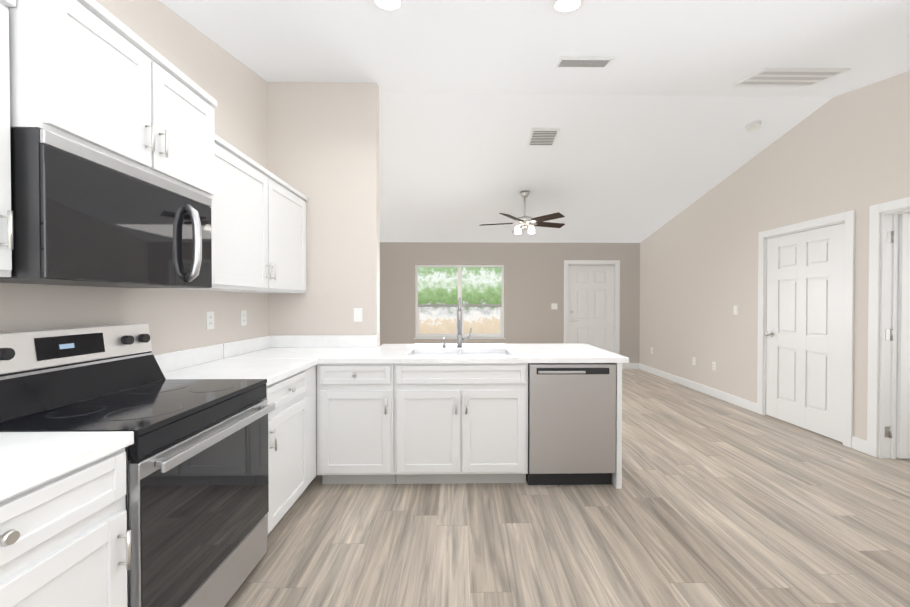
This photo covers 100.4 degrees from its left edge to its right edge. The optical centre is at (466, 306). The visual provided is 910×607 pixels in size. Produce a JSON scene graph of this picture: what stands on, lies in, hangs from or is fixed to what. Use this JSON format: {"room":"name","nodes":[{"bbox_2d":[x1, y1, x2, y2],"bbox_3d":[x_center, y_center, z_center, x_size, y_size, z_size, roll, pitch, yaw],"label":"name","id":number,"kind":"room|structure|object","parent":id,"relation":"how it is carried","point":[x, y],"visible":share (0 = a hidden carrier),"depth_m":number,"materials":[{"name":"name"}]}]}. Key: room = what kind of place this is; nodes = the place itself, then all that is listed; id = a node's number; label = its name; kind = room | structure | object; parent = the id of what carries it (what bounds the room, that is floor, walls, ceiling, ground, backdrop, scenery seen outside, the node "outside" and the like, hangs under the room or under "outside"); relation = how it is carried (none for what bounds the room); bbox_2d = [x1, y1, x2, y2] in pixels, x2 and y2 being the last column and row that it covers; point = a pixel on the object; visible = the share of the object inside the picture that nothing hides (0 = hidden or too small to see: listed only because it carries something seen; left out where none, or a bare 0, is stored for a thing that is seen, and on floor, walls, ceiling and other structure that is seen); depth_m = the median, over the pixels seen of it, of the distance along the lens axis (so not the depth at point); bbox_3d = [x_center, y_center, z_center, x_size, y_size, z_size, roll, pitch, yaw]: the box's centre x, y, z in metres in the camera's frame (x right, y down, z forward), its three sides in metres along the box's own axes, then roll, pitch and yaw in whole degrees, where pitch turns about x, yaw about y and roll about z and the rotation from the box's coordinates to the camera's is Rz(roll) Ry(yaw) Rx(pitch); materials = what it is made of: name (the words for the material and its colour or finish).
{"room":"kitchen","nodes":[
{"label":"kitchen","id":0,"kind":"room"},
{"bbox_2d":[0,0,268,354],"bbox_3d":[-1.751,-0.462,3.411,0.120,3.450,8.020,0,1,-1],"label":"wall","id":1,"kind":"structure","parent":0,"point":[237,91],"depth_m":2.22,"materials":[{"name":"beige paint"}]},
{"bbox_2d":[0,0,15,276],"bbox_3d":[-1.481,-0.492,0.847,0.330,0.818,0.526,0,1,-1],"label":"upper cabinet","id":2,"kind":"object","parent":1,"relation":"attached to","point":[7,7],"depth_m":1.09,"materials":[{"name":"white wood"}]},
{"bbox_2d":[16,0,219,203],"bbox_3d":[-1.454,-0.781,1.510,0.405,0.494,0.794,0,1,-1],"label":"upper cabinet","id":3,"kind":"object","parent":1,"relation":"attached to","point":[94,75],"depth_m":1.34,"materials":[{"name":"white wood"}]},
{"bbox_2d":[0,128,211,287],"bbox_3d":[-1.425,-0.307,1.500,0.462,0.444,0.759,0,1,-1],"label":"microwave","id":4,"kind":"object","parent":3,"relation":"attached to","point":[84,215],"visible":0.98,"depth_m":1.29,"materials":[{"name":"grey metal"}]},
{"bbox_2d":[154,344,223,371],"bbox_3d":[-1.642,0.319,1.230,0.020,0.101,2.700,0,1,-1],"label":"backsplash","id":5,"kind":"structure","parent":1,"relation":"attached to","point":[184,358],"depth_m":2.25,"materials":[{"name":"white stone"}]},
{"bbox_2d":[206,312,213,329],"bbox_3d":[-1.672,0.093,2.477,0.008,0.115,0.072,0,1,-1],"label":"outlet","id":6,"kind":"object","parent":1,"relation":"attached to","point":[209,320],"depth_m":2.46,"materials":[{"name":"white plastic"}]},
{"bbox_2d":[167,138,275,291],"bbox_3d":[-1.503,-0.508,2.274,0.330,0.815,0.722,0,1,-1],"label":"upper cabinet","id":7,"kind":"object","parent":1,"relation":"attached to","point":[243,224],"depth_m":2.29,"materials":[{"name":"white wood"}]},
{"bbox_2d":[241,310,246,325],"bbox_3d":[-1.678,0.089,2.857,0.008,0.115,0.072,0,1,-1],"label":"outlet","id":8,"kind":"object","parent":1,"relation":"attached to","point":[243,312],"depth_m":2.85,"materials":[{"name":"white plastic"}]},
{"bbox_2d":[251,176,307,292],"bbox_3d":[-1.513,-0.514,2.869,0.330,0.815,0.722,0,1,-1],"label":"upper cabinet","id":9,"kind":"object","parent":1,"relation":"attached to","point":[290,203],"depth_m":2.93,"materials":[{"name":"white wood"}]},
{"bbox_2d":[267,82,379,453],"bbox_3d":[-1.229,-0.410,3.300,0.920,3.350,0.120,0,1,-1],"label":"wall","id":10,"kind":"structure","parent":0,"point":[323,147],"depth_m":3.24,"materials":[{"name":"beige paint"}]},
{"bbox_2d":[354,308,361,321],"bbox_3d":[-0.928,0.075,3.244,0.072,0.115,0.011,0,1,-1],"label":"light switch","id":11,"kind":"object","parent":10,"relation":"attached to","point":[357,314],"visible":1,"depth_m":3.24,"materials":[{"name":"white plastic"}]},
{"bbox_2d":[380,242,639,362],"bbox_3d":[0.812,-0.501,7.401,5.370,3.450,0.120,0,1,-1],"label":"wall","id":12,"kind":"structure","parent":0,"point":[533,281],"depth_m":7.35,"materials":[{"name":"beige paint"}]},
{"bbox_2d":[414,265,505,338],"bbox_3d":[-0.128,-0.086,7.368,1.770,1.440,0.125,0,1,-1],"label":"window unit","id":13,"kind":"structure","parent":12,"relation":"in","point":[441,289],"depth_m":7.40,"materials":[{"name":"glass"}]},
{"bbox_2d":[551,303,556,308],"bbox_3d":[1.707,0.004,7.355,0.118,0.115,0.011,0,1,-1],"label":"light switch","id":14,"kind":"object","parent":12,"relation":"attached to","point":[553,305],"visible":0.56,"depth_m":7.34,"materials":[{"name":"white plastic"}]},
{"bbox_2d":[568,265,613,352],"bbox_3d":[2.435,0.206,7.396,0.903,2.012,0.095,0,1,-1],"label":"door","id":15,"kind":"structure","parent":12,"relation":"attached to","point":[590,304],"depth_m":7.40,"materials":[{"name":"white wood"}]},
{"bbox_2d":[564,260,619,353],"bbox_3d":[2.434,0.166,7.425,1.085,2.115,0.138,0,1,-1],"label":"trim","id":16,"kind":"structure","parent":12,"relation":"attached to","point":[615,263],"depth_m":7.35,"materials":[{"name":"white wood"}]},
{"bbox_2d":[622,363,638,368],"bbox_3d":[0.813,1.169,7.351,5.130,0.110,0.014,0,1,-1],"label":"baseboard","id":17,"kind":"structure","parent":12,"relation":"attached to","point":[630,365],"depth_m":7.38,"materials":[{"name":"white wood"}]},
{"bbox_2d":[159,0,909,242],"bbox_3d":[1.614,-1.609,3.452,6.850,0.936,8.020,0,1,-1],"label":"ceiling","id":18,"kind":"structure","parent":0,"point":[656,116],"depth_m":3.28,"materials":[{"name":"white paint"}]},
{"bbox_2d":[371,0,404,11],"bbox_3d":[-0.425,-1.651,2.056,0.184,0.043,0.180,0,1,-1],"label":"recessed light","id":19,"kind":"object","parent":18,"relation":"in","point":[391,5],"visible":1,"depth_m":2.08,"materials":[{"name":"white"}]},
{"bbox_2d":[479,191,564,233],"bbox_3d":[0.818,-1.326,5.400,1.256,0.560,1.209,0,1,-1],"label":"ceiling fan","id":20,"kind":"object","parent":18,"relation":"hanging from","point":[524,222],"visible":1,"depth_m":5.29,"materials":[{"name":"brown wood"}]},
{"bbox_2d":[527,128,559,145],"bbox_3d":[0.834,-1.834,4.127,0.300,0.069,0.295,0,1,-1],"label":"ceiling vent","id":21,"kind":"object","parent":18,"relation":"in","point":[542,137],"visible":1,"depth_m":4.11,"materials":[{"name":"white metal"}]},
{"bbox_2d":[550,0,584,13],"bbox_3d":[0.552,-1.652,2.072,0.184,0.043,0.180,0,1,-1],"label":"recessed light","id":22,"kind":"object","parent":18,"relation":"in","point":[563,6],"visible":1,"depth_m":2.08,"materials":[{"name":"white"}]},
{"bbox_2d":[554,57,614,67],"bbox_3d":[0.869,-1.805,2.810,0.400,0.044,0.168,0,1,-1],"label":"ceiling vent","id":23,"kind":"object","parent":18,"relation":"in","point":[583,62],"visible":0.98,"depth_m":2.79,"materials":[{"name":"white metal"}]},
{"bbox_2d":[745,121,761,131],"bbox_3d":[2.981,-1.865,3.941,0.140,0.060,0.139,0,1,-1],"label":"smoke detector","id":24,"kind":"object","parent":18,"relation":"attached to","point":[752,126],"visible":1,"depth_m":3.92,"materials":[{"name":"white plastic"}]},
{"bbox_2d":[733,67,850,86],"bbox_3d":[2.615,-1.855,3.077,0.660,0.081,0.354,0,1,-1],"label":"ceiling vent","id":25,"kind":"object","parent":18,"relation":"in","point":[801,77],"visible":1,"depth_m":3.04,"materials":[{"name":"white metal"}]},
{"bbox_2d":[224,369,909,606],"bbox_3d":[1.614,1.293,3.481,6.850,0.060,8.020,0,1,-1],"label":"floor","id":26,"kind":"structure","parent":0,"point":[714,502],"depth_m":2.15,"materials":[{"name":"brown wood"}]},
{"bbox_2d":[0,440,133,606],"bbox_3d":[-1.307,0.851,0.800,0.635,0.876,0.652,0,1,-1],"label":"base cabinet","id":27,"kind":"object","parent":26,"relation":"on","point":[65,537],"depth_m":0.95,"materials":[{"name":"white wood"}]},
{"bbox_2d":[0,431,133,495],"bbox_3d":[-1.310,0.396,0.504,0.663,0.038,1.237,0,1,-1],"label":"countertop","id":28,"kind":"structure","parent":27,"relation":"on","point":[25,457],"depth_m":0.99,"materials":[{"name":"white stone"}]},
{"bbox_2d":[0,323,274,606],"bbox_3d":[-1.276,0.685,1.512,0.688,1.195,0.763,0,1,-1],"label":"range","id":29,"kind":"object","parent":26,"relation":"on","point":[197,494],"visible":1,"depth_m":1.41,"materials":[{"name":"silver metal"}]},
{"bbox_2d":[265,364,311,535],"bbox_3d":[-1.329,0.837,2.170,0.635,0.876,0.541,0,1,-1],"label":"base cabinet","id":30,"kind":"object","parent":26,"relation":"on","point":[290,422],"depth_m":2.17,"materials":[{"name":"white wood"}]},
{"bbox_2d":[149,358,317,383],"bbox_3d":[-1.337,0.379,2.240,0.663,0.038,0.692,0,1,-1],"label":"countertop","id":31,"kind":"structure","parent":30,"relation":"on","point":[269,369],"depth_m":2.16,"materials":[{"name":"white stone"}]},
{"bbox_2d":[222,297,628,488],"bbox_3d":[-0.279,0.595,3.050,2.801,1.344,0.938,0,1,-1],"label":"base cabinet","id":32,"kind":"object","parent":26,"relation":"on","point":[443,412],"visible":0.94,"depth_m":2.63,"materials":[{"name":"white wood"}]},
{"bbox_2d":[526,363,615,484],"bbox_3d":[0.734,0.834,2.920,0.606,0.868,0.625,0,1,-1],"label":"dishwasher","id":33,"kind":"object","parent":26,"relation":"on","point":[571,423],"visible":0.98,"depth_m":2.63,"materials":[{"name":"grey metal"}]},
{"bbox_2d":[639,71,909,446],"bbox_3d":[3.499,-0.462,3.493,0.120,3.450,8.020,0,1,-1],"label":"wall","id":34,"kind":"structure","parent":0,"point":[845,152],"depth_m":4.50,"materials":[{"name":"beige paint"}]},
{"bbox_2d":[692,357,695,364],"bbox_3d":[3.400,0.821,5.664,0.009,0.115,0.072,0,1,-1],"label":"outlet","id":35,"kind":"object","parent":34,"relation":"attached to","point":[693,358],"depth_m":5.67,"materials":[{"name":"white plastic"}]},
{"bbox_2d":[712,362,715,370],"bbox_3d":[3.407,0.826,5.214,0.009,0.115,0.072,0,1,-1],"label":"outlet","id":36,"kind":"object","parent":34,"relation":"attached to","point":[714,363],"depth_m":5.21,"materials":[{"name":"white plastic"}]},
{"bbox_2d":[734,306,737,314],"bbox_3d":[3.413,0.050,4.807,0.011,0.115,0.072,0,1,-1],"label":"light switch","id":37,"kind":"object","parent":34,"relation":"attached to","point":[735,307],"depth_m":4.80,"materials":[{"name":"white plastic"}]},
{"bbox_2d":[639,363,866,453],"bbox_3d":[3.432,1.208,3.509,0.014,0.110,7.780,0,1,-1],"label":"baseboard","id":38,"kind":"structure","parent":34,"relation":"attached to","point":[858,444],"depth_m":5.13,"materials":[{"name":"white wood"}]},
{"bbox_2d":[764,223,844,441],"bbox_3d":[3.426,0.241,3.899,0.107,2.012,0.888,0,1,-1],"label":"door","id":39,"kind":"structure","parent":34,"relation":"attached to","point":[804,334],"depth_m":3.84,"materials":[{"name":"white wood"}]},
{"bbox_2d":[757,197,909,458],"bbox_3d":[3.492,0.206,3.370,0.138,2.115,2.130,0,1,-1],"label":"trim","id":40,"kind":"structure","parent":34,"relation":"attached to","point":[883,323],"depth_m":3.19,"materials":[{"name":"white wood"}]},
{"bbox_2d":[896,214,909,458],"bbox_3d":[3.934,0.248,3.135,0.730,2.012,0.035,0,1,-1],"label":"door","id":41,"kind":"structure","parent":34,"relation":"attached to","point":[903,400],"depth_m":3.12,"materials":[{"name":"white wood"}]}
]}

